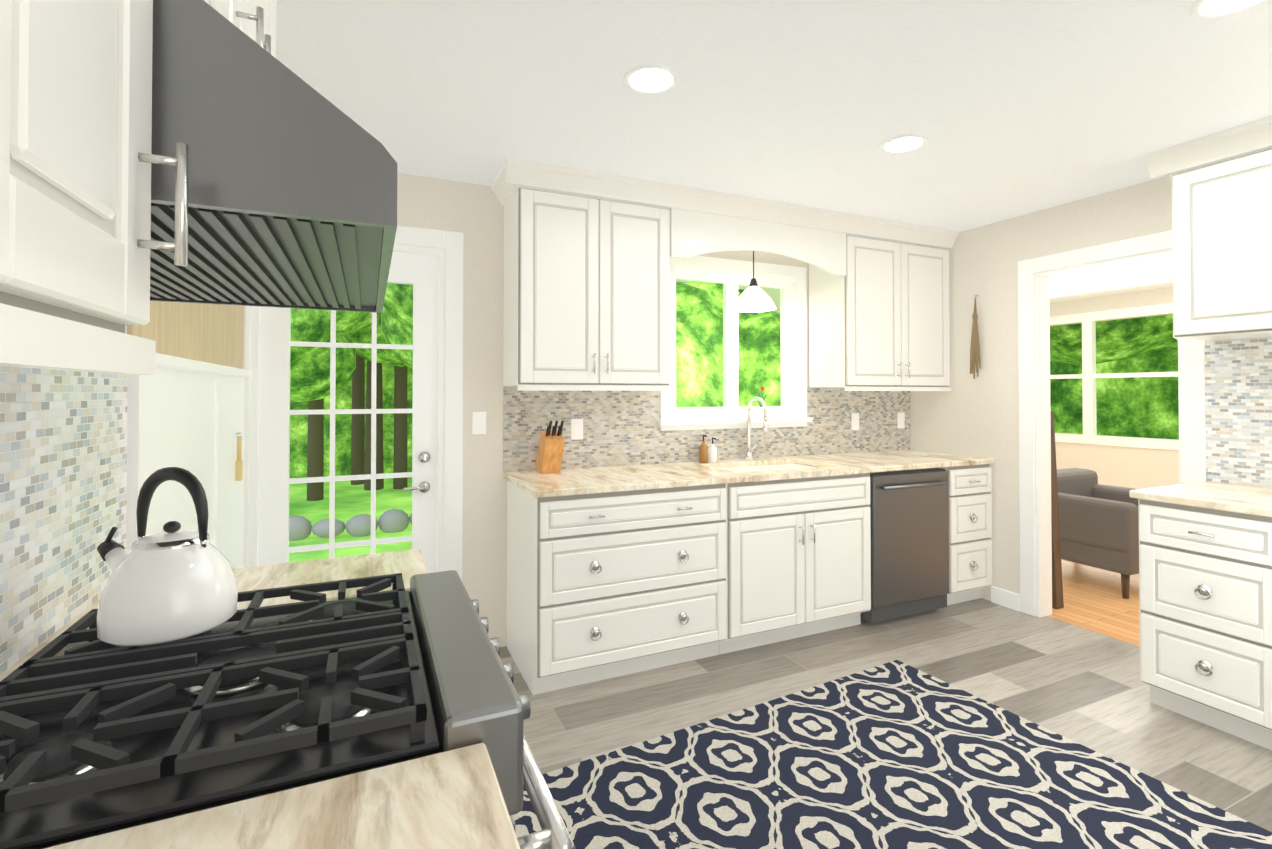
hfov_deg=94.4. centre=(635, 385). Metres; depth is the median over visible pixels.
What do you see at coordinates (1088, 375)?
window
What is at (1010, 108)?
ceiling
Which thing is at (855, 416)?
switch plate
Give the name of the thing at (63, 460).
wall tile
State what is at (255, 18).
upper cabinet
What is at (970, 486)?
base cabinet
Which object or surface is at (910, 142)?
recessed light
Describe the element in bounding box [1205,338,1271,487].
wall tile
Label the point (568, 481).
countertop
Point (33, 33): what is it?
upper cabinet
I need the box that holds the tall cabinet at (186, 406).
[126,301,251,567]
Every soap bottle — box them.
[699,434,710,462]
[711,437,716,462]
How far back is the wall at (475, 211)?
3.06 m
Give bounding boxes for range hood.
[150,0,396,312]
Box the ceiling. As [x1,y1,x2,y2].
[276,0,1271,302]
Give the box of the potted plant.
[755,387,766,414]
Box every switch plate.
[472,412,485,433]
[571,419,582,439]
[851,413,858,429]
[897,412,904,427]
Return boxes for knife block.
[536,420,564,473]
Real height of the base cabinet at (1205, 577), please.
0.915 m
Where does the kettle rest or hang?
on the gas range
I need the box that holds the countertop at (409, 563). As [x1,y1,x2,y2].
[48,549,427,643]
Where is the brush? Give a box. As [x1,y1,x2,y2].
[235,432,242,480]
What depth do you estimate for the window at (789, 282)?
3.77 m
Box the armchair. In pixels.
[1057,468,1138,598]
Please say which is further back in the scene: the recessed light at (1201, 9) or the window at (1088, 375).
the window at (1088, 375)
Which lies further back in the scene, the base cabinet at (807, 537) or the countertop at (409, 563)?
the base cabinet at (807, 537)
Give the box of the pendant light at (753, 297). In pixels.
[731,251,775,311]
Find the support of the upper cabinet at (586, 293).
attached to the wall at (475, 211)
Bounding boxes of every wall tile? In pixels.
[0,366,127,673]
[503,386,910,471]
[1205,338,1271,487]
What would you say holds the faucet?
on the countertop at (568, 481)
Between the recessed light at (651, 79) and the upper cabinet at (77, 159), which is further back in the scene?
the recessed light at (651, 79)
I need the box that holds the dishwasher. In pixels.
[860,468,949,622]
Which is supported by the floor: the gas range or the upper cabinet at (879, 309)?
the gas range
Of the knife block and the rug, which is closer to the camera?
the rug
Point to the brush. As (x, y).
(239, 469)
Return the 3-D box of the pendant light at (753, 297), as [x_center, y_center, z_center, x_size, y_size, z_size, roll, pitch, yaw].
[0.714,-0.692,3.575,0.270,0.458,0.270,0,-1,-24]
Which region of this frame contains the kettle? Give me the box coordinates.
[96,467,237,645]
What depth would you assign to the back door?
2.86 m
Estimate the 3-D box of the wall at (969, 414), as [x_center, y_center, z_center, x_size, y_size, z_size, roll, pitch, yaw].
[2.201,0.173,4.088,0.120,2.420,4.700,0,-1,-24]
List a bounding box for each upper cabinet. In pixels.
[0,0,67,339]
[0,0,188,363]
[204,0,275,57]
[499,181,674,388]
[807,229,952,388]
[1144,116,1271,340]
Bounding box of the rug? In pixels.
[513,660,1271,848]
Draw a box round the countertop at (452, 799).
[44,743,519,848]
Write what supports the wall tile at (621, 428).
attached to the wall at (475, 211)
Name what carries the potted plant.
on the window at (789, 282)
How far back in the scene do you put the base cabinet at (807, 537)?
3.13 m
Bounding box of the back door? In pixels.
[259,252,437,572]
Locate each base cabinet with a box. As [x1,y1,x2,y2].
[36,641,69,656]
[507,478,743,694]
[744,470,875,648]
[892,462,993,604]
[1129,481,1271,749]
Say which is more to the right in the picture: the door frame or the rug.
the rug
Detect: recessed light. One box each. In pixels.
[623,64,678,93]
[879,134,927,153]
[1190,0,1266,18]
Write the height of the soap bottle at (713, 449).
0.150 m
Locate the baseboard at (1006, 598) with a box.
[991,586,1019,605]
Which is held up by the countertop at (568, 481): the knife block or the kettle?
the knife block
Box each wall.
[55,306,244,632]
[249,173,910,646]
[911,162,1271,615]
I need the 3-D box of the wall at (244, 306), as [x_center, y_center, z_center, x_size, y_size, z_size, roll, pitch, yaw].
[-0.858,0.131,0.522,0.120,2.420,4.820,0,-1,-24]
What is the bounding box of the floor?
[499,559,1271,831]
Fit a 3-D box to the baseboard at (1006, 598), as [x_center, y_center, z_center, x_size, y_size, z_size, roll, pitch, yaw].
[1.911,1.343,4.876,0.014,0.100,2.680,0,-1,-24]
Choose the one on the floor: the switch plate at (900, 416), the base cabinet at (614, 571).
the base cabinet at (614, 571)
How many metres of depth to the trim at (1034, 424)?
3.52 m
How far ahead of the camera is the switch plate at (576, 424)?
3.26 m
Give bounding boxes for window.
[658,256,812,430]
[1050,303,1178,449]
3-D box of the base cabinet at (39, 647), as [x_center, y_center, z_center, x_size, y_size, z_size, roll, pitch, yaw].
[-0.799,0.909,1.289,0.620,0.884,0.316,0,-1,-24]
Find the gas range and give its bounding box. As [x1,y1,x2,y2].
[0,570,574,848]
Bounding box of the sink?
[720,462,815,469]
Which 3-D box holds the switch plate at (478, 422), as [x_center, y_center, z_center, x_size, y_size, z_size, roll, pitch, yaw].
[-0.811,0.193,3.052,0.070,0.115,0.010,0,-1,-24]
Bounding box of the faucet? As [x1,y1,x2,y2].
[745,396,767,460]
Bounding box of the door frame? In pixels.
[243,226,462,580]
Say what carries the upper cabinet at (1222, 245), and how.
attached to the wall at (969, 414)
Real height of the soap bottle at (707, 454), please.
0.170 m
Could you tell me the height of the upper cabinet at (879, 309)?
0.950 m
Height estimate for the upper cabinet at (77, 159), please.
0.940 m
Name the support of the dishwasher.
on the floor
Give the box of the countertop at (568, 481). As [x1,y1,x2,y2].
[504,450,993,497]
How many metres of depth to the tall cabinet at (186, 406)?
1.78 m
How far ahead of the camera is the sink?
3.60 m
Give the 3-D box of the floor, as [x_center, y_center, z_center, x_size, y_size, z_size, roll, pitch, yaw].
[2.441,1.421,3.061,8.240,0.100,6.740,0,-1,-24]
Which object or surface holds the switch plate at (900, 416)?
attached to the wall tile at (621, 428)
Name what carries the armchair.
on the floor
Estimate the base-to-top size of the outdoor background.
11.000 m
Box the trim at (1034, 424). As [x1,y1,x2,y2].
[1018,230,1205,617]
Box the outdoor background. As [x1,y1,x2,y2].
[289,281,1178,561]

